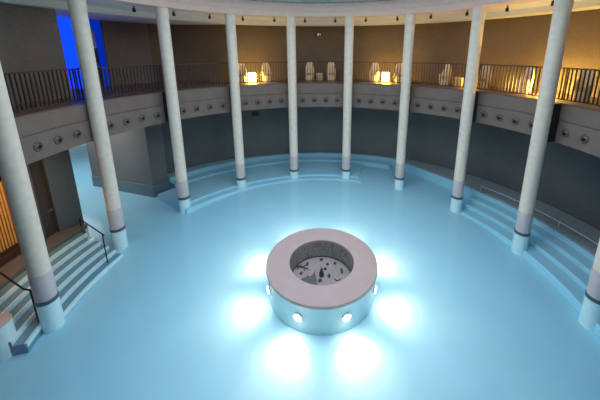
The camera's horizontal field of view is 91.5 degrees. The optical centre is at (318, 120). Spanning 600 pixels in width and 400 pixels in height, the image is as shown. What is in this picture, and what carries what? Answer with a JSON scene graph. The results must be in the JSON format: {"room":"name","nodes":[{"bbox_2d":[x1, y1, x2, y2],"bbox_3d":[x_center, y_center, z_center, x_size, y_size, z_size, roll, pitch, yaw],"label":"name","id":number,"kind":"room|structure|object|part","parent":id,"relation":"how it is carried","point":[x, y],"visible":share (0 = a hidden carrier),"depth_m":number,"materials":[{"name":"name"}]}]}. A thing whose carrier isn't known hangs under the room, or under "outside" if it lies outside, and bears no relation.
{"room":"round atrium lobby","nodes":[
{"label":"round atrium lobby","id":0,"kind":"room"},
{"bbox_2d":[0,149,83,241],"bbox_3d":[-11.046,2.776,10.575,3.666,4.406,1.932,4,14,18],"label":"wall","id":1,"kind":"structure","parent":0,"point":[57,168],"depth_m":10.47,"materials":[{"name":"stone"}]},
{"bbox_2d":[28,160,56,238],"bbox_3d":[-9.487,2.701,10.029,0.196,2.840,0.689,0,13,2],"label":"door","id":2,"kind":"structure","parent":1,"relation":"attached to","point":[35,168],"depth_m":10.07,"materials":[{"name":"brown wood"}]},
{"bbox_2d":[0,223,89,289],"bbox_3d":[-8.742,5.543,6.333,3.133,0.980,11.301,-5,14,-18],"label":"floor","id":3,"kind":"structure","parent":0,"point":[15,267],"depth_m":9.75,"materials":[{"name":"wood"}]},
{"bbox_2d":[69,144,86,154],"bbox_3d":[-16.574,1.529,15.641,6.955,4.500,8.575,12,18,42],"label":"wall","id":4,"kind":"structure","parent":0,"point":[82,148],"depth_m":20.35,"materials":[{"name":"paint"}]},
{"bbox_2d":[99,20,153,85],"bbox_3d":[-9.855,-3.622,15.058,0.342,3.407,2.123,10,17,36],"label":"wall","id":5,"kind":"structure","parent":0,"point":[125,43],"depth_m":14.91,"materials":[{"name":"grey paint"}]},
{"bbox_2d":[57,17,109,88],"bbox_3d":[-10.949,-3.097,13.401,0.200,3.157,1.954,7,15,27],"label":"door","id":6,"kind":"structure","parent":5,"relation":"in","point":[64,24],"depth_m":13.21,"materials":[{"name":"blue glass"}]},
{"bbox_3d":[-10.816,-3.826,13.596,0.060,0.850,0.714,7,15,27],"label":"pane","id":7,"kind":"part","parent":6,"relation":"part of","materials":[{"name":"glass"}]},
{"bbox_3d":[-10.714,-3.200,13.830,0.200,3.157,0.954,7,15,27],"label":"frame","id":8,"kind":"part","parent":6,"relation":"part of","materials":[{"name":"metal"}]},
{"bbox_2d":[86,124,167,185],"bbox_3d":[-9.774,1.237,15.154,4.346,3.476,1.405,4,14,17],"label":"wall","id":9,"kind":"structure","parent":0,"point":[138,154],"depth_m":14.36,"materials":[{"name":"paint"}]},
{"bbox_2d":[91,176,169,197],"bbox_3d":[-9.736,3.356,15.671,4.389,0.912,1.536,4,14,16],"label":"trim","id":10,"kind":"structure","parent":9,"relation":"attached to","point":[124,186],"depth_m":14.72,"materials":[{"name":"tile"}]},
{"bbox_2d":[0,152,599,399],"bbox_3d":[-4.240,4.942,10.038,32.681,0.420,25.498,0,13,0],"label":"floor","id":11,"kind":"structure","parent":0,"point":[186,312],"depth_m":8.26,"materials":[{"name":"tile"}]},
{"bbox_2d":[0,313,15,362],"bbox_3d":[-7.843,5.355,7.192,0.552,0.945,0.552,0,13,0],"label":"post","id":12,"kind":"object","parent":11,"relation":"on","point":[7,327],"visible":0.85,"depth_m":7.11,"materials":[{"name":"stone"}]},
{"bbox_2d":[0,63,64,333],"bbox_3d":[-7.401,1.261,6.953,0.743,9.020,0.496,-3,14,-10],"label":"column","id":13,"kind":"structure","parent":11,"relation":"on","point":[14,176],"depth_m":7.13,"materials":[{"name":"concrete"}]},
{"bbox_2d":[0,232,122,355],"bbox_3d":[-8.053,5.016,8.862,1.857,0.833,4.173,0,13,0],"label":"stairs","id":14,"kind":"structure","parent":11,"relation":"on","point":[78,263],"depth_m":9.02,"materials":[{"name":"tile"}]},
{"bbox_2d":[0,272,39,321],"bbox_3d":[-8.393,4.922,8.076,1.929,1.281,0.093,6,15,23],"label":"stair handrail","id":15,"kind":"object","parent":14,"relation":"on","point":[1,273],"visible":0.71,"depth_m":7.73,"materials":[{"name":"black metal"}]},
{"bbox_3d":[-8.393,4.329,7.934,1.897,0.062,0.093,6,15,23],"label":"rail","id":16,"kind":"part","parent":15,"relation":"part of","materials":[{"name":"black metal"}]},
{"bbox_3d":[-7.515,5.021,7.742,0.038,1.240,0.040,0,13,0],"label":"post","id":17,"kind":"part","parent":15,"relation":"part of","materials":[{"name":"black metal"}]},
{"bbox_2d":[79,218,107,262],"bbox_3d":[-8.077,4.341,10.492,1.913,1.291,0.049,8,16,31],"label":"stair handrail","id":18,"kind":"object","parent":14,"relation":"on","point":[79,218],"visible":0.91,"depth_m":10.13,"materials":[{"name":"black metal"}]},
{"bbox_3d":[-8.070,3.749,10.346,1.895,0.072,0.049,8,16,31],"label":"rail","id":19,"kind":"part","parent":18,"relation":"part of","materials":[{"name":"black metal"}]},
{"bbox_3d":[-7.367,4.461,10.073,0.038,1.250,0.040,0,13,0],"label":"post","id":20,"kind":"part","parent":18,"relation":"part of","materials":[{"name":"black metal"}]},
{"bbox_2d":[67,0,127,251],"bbox_3d":[-7.638,0.513,10.098,0.743,9.020,0.496,3,14,11],"label":"column","id":21,"kind":"structure","parent":11,"relation":"on","point":[78,9],"depth_m":9.80,"materials":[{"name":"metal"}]},
{"bbox_2d":[154,7,190,213],"bbox_3d":[-6.217,-0.053,12.469,0.743,9.020,0.496,9,16,33],"label":"column","id":22,"kind":"structure","parent":11,"relation":"on","point":[170,96],"depth_m":12.13,"materials":[{"name":"paint"}]},
{"bbox_2d":[224,14,245,187],"bbox_3d":[-4.120,-0.537,14.489,0.496,9.020,0.743,-9,16,-33],"label":"column","id":23,"kind":"structure","parent":11,"relation":"on","point":[230,20],"depth_m":14.09,"materials":[{"name":"paint"}]},
{"bbox_2d":[286,16,298,178],"bbox_3d":[-1.390,-0.801,15.582,0.496,9.020,0.743,-3,14,-11],"label":"column","id":24,"kind":"structure","parent":11,"relation":"on","point":[290,20],"depth_m":15.15,"materials":[{"name":"paint"}]},
{"bbox_2d":[266,228,377,335],"bbox_3d":[0.099,4.839,9.238,3.450,0.980,3.450,0,13,0],"label":"well","id":25,"kind":"object","parent":11,"relation":"on","point":[329,307],"visible":0.98,"depth_m":8.39,"materials":[{"name":"stone"}]},
{"bbox_2d":[294,312,301,320],"bbox_3d":[-0.543,5.190,7.732,0.230,0.236,0.100,5,14,22],"label":"lamp","id":26,"kind":"object","parent":25,"relation":"attached to","point":[297,315],"depth_m":7.69,"materials":[{"name":"glass"}]},
{"bbox_2d":[301,272,317,284],"bbox_3d":[-0.304,5.008,9.049,0.586,0.060,0.870,0,13,0],"label":"flat stone","id":27,"kind":"object","parent":25,"relation":"on","point":[311,279],"visible":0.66,"depth_m":9.12,"materials":[{"name":"grey stone"}]},
{"bbox_2d":[319,267,323,276],"bbox_3d":[0.100,4.821,9.316,0.156,0.300,0.160,0,13,0],"label":"bottle","id":28,"kind":"object","parent":25,"relation":"on","point":[321,273],"visible":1,"depth_m":9.27,"materials":[{"name":"grey glass"}]},
{"bbox_2d":[342,312,350,320],"bbox_3d":[0.736,5.188,7.730,0.235,0.236,0.156,0,13,0],"label":"lamp","id":29,"kind":"object","parent":25,"relation":"attached to","point":[346,316],"depth_m":7.69,"materials":[{"name":"glass"}]},
{"bbox_2d":[342,16,353,178],"bbox_3d":[1.562,-0.806,15.584,0.496,9.020,0.743,3,14,11],"label":"column","id":30,"kind":"structure","parent":11,"relation":"on","point":[349,20],"depth_m":15.15,"materials":[{"name":"paint"}]},
{"bbox_2d":[394,13,415,189],"bbox_3d":[4.294,-0.550,14.495,0.496,9.020,0.743,9,16,32],"label":"column","id":31,"kind":"structure","parent":11,"relation":"on","point":[410,18],"depth_m":14.10,"materials":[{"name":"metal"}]},
{"bbox_2d":[450,6,486,212],"bbox_3d":[6.396,-0.073,12.477,0.743,9.020,0.496,-9,16,-33],"label":"column","id":32,"kind":"structure","parent":11,"relation":"on","point":[470,96],"depth_m":12.15,"materials":[{"name":"paint"}]},
{"bbox_2d":[511,0,573,255],"bbox_3d":[7.553,0.554,9.835,0.743,9.020,0.496,-3,14,-12],"label":"column","id":33,"kind":"structure","parent":11,"relation":"on","point":[547,113],"depth_m":9.56,"materials":[{"name":"paint"}]},
{"bbox_2d":[578,239,599,331],"bbox_3d":[7.592,1.238,6.963,0.743,9.020,0.496,2,14,10],"label":"column","id":34,"kind":"structure","parent":11,"relation":"on","point":[589,316],"depth_m":7.73,"materials":[{"name":"paint"}]},
{"bbox_2d":[0,2,599,105],"bbox_3d":[-0.468,-1.982,8.113,21.827,3.407,22.539,-6,15,-23],"label":"wall","id":35,"kind":"structure","parent":0,"point":[522,41],"depth_m":15.09,"materials":[{"name":"brown paint"}]},
{"bbox_2d":[0,0,599,25],"bbox_3d":[0.088,-3.527,7.246,28.000,0.600,28.000,0,13,0],"label":"ceiling","id":36,"kind":"structure","parent":0,"point":[97,10],"depth_m":12.94,"materials":[{"name":"paint"}]},
{"bbox_2d":[13,79,599,118],"bbox_3d":[0.092,-0.198,8.039,27.200,0.030,27.200,0,13,0],"label":"floor","id":37,"kind":"structure","parent":0,"point":[570,103],"depth_m":12.45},
{"bbox_2d":[3,68,79,112],"bbox_3d":[-8.002,-0.811,7.984,0.223,1.050,3.166,0,13,1],"label":"balcony railing","id":38,"kind":"object","parent":37,"relation":"on","point":[72,69],"visible":0.9,"depth_m":8.41,"materials":[{"name":"metal"}]},
{"bbox_3d":[-7.995,-1.300,7.867,0.238,0.045,3.166,0,13,0],"label":"rail","id":39,"kind":"part","parent":38,"relation":"part of","materials":[{"name":"metal"}]},
{"bbox_3d":[-7.993,-0.317,8.101,0.208,0.035,3.160,0,13,0],"label":"rail","id":40,"kind":"part","parent":38,"relation":"part of","materials":[{"name":"metal"}]},
{"bbox_2d":[74,64,162,100],"bbox_3d":[-7.361,-1.522,10.968,0.223,1.050,3.166,6,14,22],"label":"balcony railing","id":41,"kind":"object","parent":37,"relation":"on","point":[158,65],"visible":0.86,"depth_m":11.05,"materials":[{"name":"metal"}]},
{"bbox_3d":[-7.362,-2.011,10.852,0.223,0.045,3.166,6,14,22],"label":"rail","id":42,"kind":"part","parent":41,"relation":"part of","materials":[{"name":"metal"}]},
{"bbox_3d":[-7.360,-1.029,11.086,0.193,0.035,3.160,6,14,22],"label":"rail","id":43,"kind":"part","parent":41,"relation":"part of","materials":[{"name":"metal"}]},
{"bbox_2d":[160,62,229,88],"bbox_3d":[-5.603,-2.126,13.492,3.166,1.050,0.223,-13,19,-43],"label":"balcony railing","id":44,"kind":"object","parent":37,"relation":"on","point":[226,62],"visible":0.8,"depth_m":13.58,"materials":[{"name":"metal"}]},
{"bbox_3d":[-5.604,-2.614,13.376,3.166,0.045,0.223,-13,19,-43],"label":"rail","id":45,"kind":"part","parent":44,"relation":"part of","materials":[{"name":"metal"}]},
{"bbox_3d":[-5.602,-1.632,13.609,3.160,0.035,0.193,-13,19,-43],"label":"rail","id":46,"kind":"part","parent":44,"relation":"part of","materials":[{"name":"metal"}]},
{"bbox_2d":[238,63,246,82],"bbox_3d":[-4.119,-2.577,15.681,0.525,1.070,0.511,-5,14,-19],"label":"wicker armchair","id":47,"kind":"object","parent":37,"relation":"on","point":[240,67],"visible":0.52,"depth_m":15.70,"materials":[{"name":"wicker"}]},
{"bbox_2d":[248,73,256,82],"bbox_3d":[-3.588,-2.342,15.858,0.410,0.530,0.410,-6,15,-24],"label":"lamp","id":48,"kind":"object","parent":37,"relation":"on","point":[251,78],"visible":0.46,"depth_m":15.70,"materials":[{"name":"white glass"}]},
{"bbox_2d":[238,62,285,82],"bbox_3d":[-2.991,-2.530,15.176,3.166,1.050,0.223,-6,14,-22],"label":"balcony railing","id":49,"kind":"object","parent":37,"relation":"on","point":[238,62],"visible":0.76,"depth_m":15.23,"materials":[{"name":"metal"}]},
{"bbox_3d":[-2.992,-3.019,15.060,3.166,0.045,0.223,-6,14,-22],"label":"rail","id":50,"kind":"part","parent":49,"relation":"part of","materials":[{"name":"metal"}]},
{"bbox_3d":[-2.990,-2.036,15.293,3.160,0.035,0.193,-6,14,-22],"label":"rail","id":51,"kind":"part","parent":49,"relation":"part of","materials":[{"name":"metal"}]},
{"bbox_2d":[262,63,271,80],"bbox_3d":[-2.885,-2.703,16.203,0.525,1.070,0.511,-7,15,-26],"label":"wicker armchair","id":52,"kind":"object","parent":37,"relation":"on","point":[263,64],"visible":0.62,"depth_m":16.19,"materials":[{"name":"wicker"}]},
{"bbox_2d":[306,62,313,79],"bbox_3d":[-0.508,-2.818,16.674,0.525,1.070,0.511,0,13,2],"label":"wicker armchair","id":53,"kind":"object","parent":37,"relation":"on","point":[309,63],"visible":0.66,"depth_m":16.70,"materials":[{"name":"wicker"}]},
{"bbox_2d":[316,73,321,79],"bbox_3d":[0.072,-2.488,16.642,0.410,0.440,0.410,0,13,0],"label":"side table","id":54,"kind":"object","parent":37,"relation":"on","point":[319,74],"visible":0.68,"depth_m":16.48,"materials":[{"name":"wicker"}]},
{"bbox_2d":[296,61,343,80],"bbox_3d":[0.083,-2.675,15.768,3.166,1.050,0.223,0,13,0],"label":"balcony railing","id":55,"kind":"object","parent":37,"relation":"on","point":[296,61],"visible":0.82,"depth_m":15.80,"materials":[{"name":"metal"}]},
{"bbox_3d":[0.083,-3.164,15.650,3.166,0.045,0.226,0,13,0],"label":"rail","id":56,"kind":"part","parent":55,"relation":"part of","materials":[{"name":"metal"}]},
{"bbox_3d":[0.084,-2.181,15.884,3.160,0.035,0.197,0,13,0],"label":"rail","id":57,"kind":"part","parent":55,"relation":"part of","materials":[{"name":"metal"}]},
{"bbox_2d":[328,62,335,79],"bbox_3d":[0.730,-2.819,16.671,0.525,1.070,0.511,-1,13,-2],"label":"wicker armchair","id":58,"kind":"object","parent":37,"relation":"on","point":[330,66],"visible":0.56,"depth_m":16.71,"materials":[{"name":"wicker"}]},
{"bbox_2d":[370,63,378,80],"bbox_3d":[3.105,-2.708,16.189,0.525,1.070,0.511,7,15,27],"label":"wicker armchair","id":59,"kind":"object","parent":37,"relation":"on","point":[372,66],"visible":0.59,"depth_m":16.21,"materials":[{"name":"wicker"}]},
{"bbox_2d":[353,61,401,82],"bbox_3d":[3.159,-2.540,15.180,3.166,1.050,0.223,5,14,22],"label":"balcony railing","id":60,"kind":"object","parent":37,"relation":"on","point":[353,61],"visible":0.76,"depth_m":15.23,"materials":[{"name":"metal"}]},
{"bbox_3d":[3.158,-3.029,15.064,3.166,0.045,0.223,5,14,22],"label":"rail","id":61,"kind":"part","parent":60,"relation":"part of","materials":[{"name":"metal"}]},
{"bbox_3d":[3.159,-2.046,15.298,3.160,0.035,0.193,5,14,22],"label":"rail","id":62,"kind":"part","parent":60,"relation":"part of","materials":[{"name":"metal"}]},
{"bbox_2d":[382,72,388,82],"bbox_3d":[3.665,-2.363,15.902,0.410,0.530,0.410,6,15,23],"label":"lamp","id":63,"kind":"object","parent":37,"relation":"on","point":[386,73],"visible":0.75,"depth_m":15.75,"materials":[{"name":"white glass"}]},
{"bbox_2d":[395,63,401,81],"bbox_3d":[4.337,-2.584,15.661,0.525,1.070,0.511,5,14,20],"label":"wicker armchair","id":64,"kind":"object","parent":37,"relation":"on","point":[399,70],"visible":0.39,"depth_m":15.73,"materials":[{"name":"wicker"}]},
{"bbox_2d":[439,64,450,84],"bbox_3d":[6.241,-2.271,14.336,0.511,1.070,0.525,-5,14,-21],"label":"wicker armchair","id":65,"kind":"object","parent":37,"relation":"on","point":[446,64],"visible":0.55,"depth_m":14.29,"materials":[{"name":"wicker"}]},
{"bbox_2d":[411,62,480,88],"bbox_3d":[5.774,-2.143,13.499,3.166,1.050,0.223,13,18,43],"label":"balcony railing","id":66,"kind":"object","parent":37,"relation":"on","point":[465,64],"visible":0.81,"depth_m":13.59,"materials":[{"name":"metal"}]},
{"bbox_3d":[5.775,-1.650,13.617,3.160,0.035,0.193,13,18,43],"label":"rail","id":67,"kind":"part","parent":66,"relation":"part of","materials":[{"name":"metal"}]},
{"bbox_3d":[5.773,-2.632,13.383,3.166,0.045,0.223,13,18,43],"label":"rail","id":68,"kind":"part","parent":66,"relation":"part of","materials":[{"name":"metal"}]},
{"bbox_2d":[454,77,462,86],"bbox_3d":[6.651,-1.829,13.834,0.410,0.440,0.410,-12,18,-41],"label":"side table","id":69,"kind":"object","parent":37,"relation":"on","point":[454,77],"visible":0.56,"depth_m":13.69,"materials":[{"name":"wicker"}]},
{"bbox_2d":[477,65,490,88],"bbox_3d":[7.418,-1.964,13.040,0.511,1.070,0.525,-13,18,-42],"label":"wicker armchair","id":70,"kind":"object","parent":37,"relation":"on","point":[487,80],"visible":0.51,"depth_m":13.02,"materials":[{"name":"wicker"}]},
{"bbox_2d":[478,64,567,99],"bbox_3d":[7.537,-1.546,10.979,0.223,1.050,3.166,-6,15,-22],"label":"balcony railing","id":71,"kind":"object","parent":37,"relation":"on","point":[491,65],"visible":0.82,"depth_m":11.08,"materials":[{"name":"metal"}]},
{"bbox_3d":[7.538,-1.052,11.096,0.193,0.035,3.160,-6,15,-22],"label":"rail","id":72,"kind":"part","parent":71,"relation":"part of","materials":[{"name":"metal"}]},
{"bbox_3d":[7.537,-2.034,10.862,0.223,0.045,3.166,-6,15,-22],"label":"rail","id":73,"kind":"part","parent":71,"relation":"part of","materials":[{"name":"metal"}]},
{"bbox_2d":[516,67,533,93],"bbox_3d":[8.267,-1.630,11.630,0.511,1.070,0.525,-2,13,-7],"label":"wicker armchair","id":74,"kind":"object","parent":37,"relation":"on","point":[530,70],"visible":0.61,"depth_m":11.60,"materials":[{"name":"wicker"}]},
{"bbox_2d":[562,68,599,105],"bbox_3d":[8.184,-0.836,7.995,0.223,1.050,3.166,0,13,-1],"label":"balcony railing","id":75,"kind":"object","parent":37,"relation":"on","point":[573,69],"visible":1,"depth_m":9.00,"materials":[{"name":"metal"}]},
{"bbox_3d":[8.185,-0.343,8.113,0.193,0.035,3.160,0,13,-1],"label":"rail","id":76,"kind":"part","parent":75,"relation":"part of","materials":[{"name":"metal"}]},
{"bbox_3d":[8.184,-1.325,7.879,0.223,0.045,3.166,0,13,-1],"label":"rail","id":77,"kind":"part","parent":75,"relation":"part of","materials":[{"name":"metal"}]},
{"bbox_2d":[572,70,595,101],"bbox_3d":[8.910,-1.192,9.788,0.511,1.070,0.525,-6,14,-22],"label":"wicker armchair","id":78,"kind":"object","parent":37,"relation":"on","point":[583,72],"visible":0.52,"depth_m":9.77,"materials":[{"name":"wicker"}]},
{"bbox_2d":[15,83,599,164],"bbox_3d":[0.093,0.447,8.192,27.200,1.297,27.200,0,13,0],"label":"balcony slab","id":79,"kind":"object","parent":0,"point":[43,127],"visible":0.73,"depth_m":11.74,"materials":[{"name":"concrete"}]},
{"bbox_2d":[33,141,42,151],"bbox_3d":[-7.875,0.725,8.215,0.060,0.290,0.290,0,13,0],"label":"light fixture","id":80,"kind":"object","parent":79,"relation":"attached to","point":[38,146],"visible":1,"depth_m":8.19,"materials":[{"name":"grey metal"}]},
{"bbox_2d":[54,135,62,144],"bbox_3d":[-7.854,0.579,8.830,0.060,0.290,0.290,1,13,4],"label":"light fixture","id":81,"kind":"object","parent":79,"relation":"attached to","point":[58,139],"visible":1,"depth_m":8.80,"materials":[{"name":"grey metal"}]},
{"bbox_2d":[73,130,81,138],"bbox_3d":[-7.782,0.433,9.441,0.060,0.290,0.290,2,14,9],"label":"light fixture","id":82,"kind":"object","parent":79,"relation":"attached to","point":[77,134],"visible":1,"depth_m":9.41,"materials":[{"name":"grey metal"}]},
{"bbox_2d":[107,122,113,128],"bbox_3d":[-7.522,0.171,10.540,0.060,0.290,0.290,4,14,17],"label":"light fixture","id":83,"kind":"object","parent":79,"relation":"attached to","point":[110,125],"visible":0.95,"depth_m":10.53,"materials":[{"name":"grey metal"}]},
{"bbox_2d":[123,118,129,124],"bbox_3d":[-7.311,0.033,11.121,0.060,0.290,0.290,5,14,21],"label":"light fixture","id":84,"kind":"object","parent":79,"relation":"attached to","point":[126,121],"visible":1,"depth_m":11.10,"materials":[{"name":"grey metal"}]},
{"bbox_2d":[138,115,145,121],"bbox_3d":[-7.054,-0.102,11.683,0.060,0.290,0.290,6,15,25],"label":"light fixture","id":85,"kind":"object","parent":79,"relation":"attached to","point":[141,118],"visible":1,"depth_m":11.66,"materials":[{"name":"grey metal"}]},
{"bbox_2d":[154,112,160,118],"bbox_3d":[-6.752,-0.231,12.224,0.060,0.290,0.290,8,15,30],"label":"light fixture","id":86,"kind":"object","parent":79,"relation":"attached to","point":[157,115],"visible":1,"depth_m":12.20,"materials":[{"name":"grey metal"}]},
{"bbox_2d":[180,108,185,113],"bbox_3d":[-6.088,-0.452,13.148,0.060,0.290,0.290,11,17,38],"label":"light fixture","id":87,"kind":"object","parent":79,"relation":"attached to","point":[182,110],"visible":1,"depth_m":13.13,"materials":[{"name":"grey metal"}]},
{"bbox_2d":[194,106,199,111],"bbox_3d":[-5.670,-0.562,13.609,0.060,0.290,0.290,12,18,42],"label":"light fixture","id":88,"kind":"object","parent":79,"relation":"attached to","point":[196,108],"visible":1,"depth_m":13.60,"materials":[{"name":"grey metal"}]},
{"bbox_2d":[207,104,212,109],"bbox_3d":[-5.215,-0.665,14.037,0.290,0.290,0.060,-12,18,-40],"label":"light fixture","id":89,"kind":"object","parent":79,"relation":"attached to","point":[209,106],"visible":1,"depth_m":14.02,"materials":[{"name":"grey metal"}]},
{"bbox_2d":[454,107,460,113],"bbox_3d":[6.265,-0.471,13.156,0.060,0.290,0.290,-11,17,-38],"label":"lamp","id":90,"kind":"object","parent":79,"relation":"attached to","point":[457,110],"visible":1,"depth_m":13.13,"materials":[{"name":"grey metal"}]},
{"bbox_2d":[480,111,486,117],"bbox_3d":[6.931,-0.252,12.233,0.060,0.290,0.290,-8,15,-30],"label":"lamp","id":91,"kind":"object","parent":79,"relation":"attached to","point":[483,114],"visible":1,"depth_m":12.21,"materials":[{"name":"grey metal"}]},
{"bbox_2d":[495,114,502,120],"bbox_3d":[7.234,-0.124,11.693,0.060,0.290,0.290,-7,15,-26],"label":"lamp","id":92,"kind":"object","parent":79,"relation":"attached to","point":[499,117],"visible":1,"depth_m":11.67,"materials":[{"name":"grey metal"}]},
{"bbox_2d":[511,117,518,124],"bbox_3d":[7.493,0.009,11.130,0.060,0.290,0.290,-5,14,-21],"label":"lamp","id":93,"kind":"object","parent":79,"relation":"attached to","point":[514,120],"visible":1,"depth_m":11.11,"materials":[{"name":"grey metal"}]},
{"bbox_2d":[528,121,533,128],"bbox_3d":[7.704,0.147,10.550,0.060,0.290,0.290,-4,14,-17],"label":"lamp","id":94,"kind":"object","parent":79,"relation":"attached to","point":[530,123],"visible":0.82,"depth_m":10.56,"materials":[{"name":"grey metal"}]},
{"bbox_2d":[560,129,568,137],"bbox_3d":[7.966,0.408,9.452,0.060,0.290,0.290,-2,14,-9],"label":"lamp","id":95,"kind":"object","parent":79,"relation":"attached to","point":[564,133],"visible":1,"depth_m":9.42,"materials":[{"name":"grey metal"}]},
{"bbox_2d":[579,134,588,143],"bbox_3d":[8.040,0.554,8.840,0.060,0.290,0.290,-1,13,-4],"label":"lamp","id":96,"kind":"object","parent":79,"relation":"attached to","point":[583,138],"visible":1,"depth_m":8.81,"materials":[{"name":"grey metal"}]},
{"bbox_2d":[252,0,385,2],"bbox_3d":[0.086,-4.315,7.059,15.800,0.600,15.800,0,13,0],"label":"ceiling","id":97,"kind":"structure","parent":0,"point":[290,1],"depth_m":13.64,"materials":[{"name":"paint"}]},
{"bbox_2d":[97,0,540,17],"bbox_3d":[0.087,-3.731,7.197,15.760,0.600,15.760,0,13,0],"label":"ceiling","id":98,"kind":"structure","parent":0,"point":[221,7],"depth_m":13.09,"materials":[{"name":"paint"}]},
{"bbox_2d":[161,107,599,230],"bbox_3d":[3.268,2.313,12.326,21.698,4.456,11.634,13,18,43],"label":"wall","id":99,"kind":"structure","parent":0,"point":[569,183],"depth_m":16.62,"materials":[{"name":"paint"}]},
{"bbox_2d":[158,162,363,209],"bbox_3d":[-2.589,3.362,16.408,11.412,0.540,3.508,-5,14,-20],"label":"step","id":100,"kind":"structure","parent":99,"relation":"attached to","point":[205,187],"depth_m":16.36,"materials":[{"name":"tile"}]},
{"bbox_2d":[185,176,361,213],"bbox_3d":[-2.097,3.657,15.360,9.152,0.450,1.849,-5,14,-19],"label":"step","id":101,"kind":"structure","parent":99,"relation":"attached to","point":[200,203],"depth_m":15.30,"materials":[{"name":"tile"}]},
{"bbox_2d":[170,157,391,187],"bbox_3d":[-1.829,3.017,17.617,12.652,0.650,2.664,-3,14,-12],"label":"step","id":102,"kind":"structure","parent":99,"relation":"attached to","point":[367,162],"depth_m":18.02,"materials":[{"name":"tile"}]},
{"bbox_2d":[167,152,394,186],"bbox_3d":[-1.400,2.739,18.276,15.179,0.885,3.801,-2,14,-9],"label":"step","id":103,"kind":"structure","parent":99,"relation":"attached to","point":[201,168],"depth_m":18.16,"materials":[{"name":"tile"}]},
{"bbox_2d":[395,160,594,261],"bbox_3d":[8.247,4.419,11.193,4.438,0.870,16.081,-3,14,-11],"label":"step","id":104,"kind":"structure","parent":99,"relation":"attached to","point":[468,192],"depth_m":13.77,"materials":[{"name":"tile"}]},
{"bbox_2d":[465,202,588,289],"bbox_3d":[7.805,4.903,10.005,1.360,0.480,7.760,-1,13,-5],"label":"step","id":105,"kind":"structure","parent":99,"relation":"attached to","point":[576,273],"depth_m":10.41,"materials":[{"name":"tile"}]},
{"bbox_2d":[461,209,599,339],"bbox_3d":[7.371,5.005,9.921,1.304,0.320,7.203,-1,13,-5],"label":"step","id":106,"kind":"structure","parent":99,"relation":"attached to","point":[574,293],"depth_m":9.76,"materials":[{"name":"tile"}]},
{"bbox_2d":[469,195,592,275],"bbox_3d":[8.381,4.793,10.095,1.751,0.650,8.594,-1,13,-6],"label":"step","id":107,"kind":"structure","parent":99,"relation":"attached to","point":[572,254],"depth_m":10.79,"materials":[{"name":"tile"}]},
{"bbox_2d":[393,157,599,256],"bbox_3d":[8.235,3.957,11.081,4.461,0.080,16.077,-3,14,-11],"label":"floor","id":108,"kind":"structure","parent":0,"point":[475,183],"depth_m":12.08,"materials":[{"name":"stone"}]},
{"bbox_2d":[480,186,597,244],"bbox_3d":[8.615,3.924,10.464,0.756,0.269,6.856,-3,14,-11],"label":"handrail","id":109,"kind":"object","parent":108,"relation":"on","point":[481,186],"visible":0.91,"depth_m":10.96,"materials":[{"name":"metal"}]},
{"bbox_3d":[-8.551,3.546,5.100,3.915,3.476,8.763,0,13,0],"label":"wall","id":110,"kind":"structure","parent":0,"visible":0},
{"bbox_2d":[0,245,21,267],"bbox_3d":[-9.432,4.826,6.760,1.140,0.220,6.335,-3,14,-14],"label":"baseboard","id":111,"kind":"structure","parent":110,"relation":"attached to","point":[13,253],"depth_m":9.12,"materials":[{"name":"brown wood"}]},
{"bbox_2d":[0,181,18,256],"bbox_3d":[-9.542,3.146,6.906,0.442,2.980,5.024,-3,14,-10],"label":"slatted screen","id":112,"kind":"object","parent":111,"relation":"on","point":[7,245],"visible":0.82,"depth_m":9.18,"materials":[{"name":"brown wood"}]},
{"bbox_3d":[-9.549,4.546,7.289,0.443,0.080,4.926,-3,14,-10],"label":"rail","id":113,"kind":"part","parent":112,"relation":"part of","materials":[{"name":"brown wood"}]}
]}

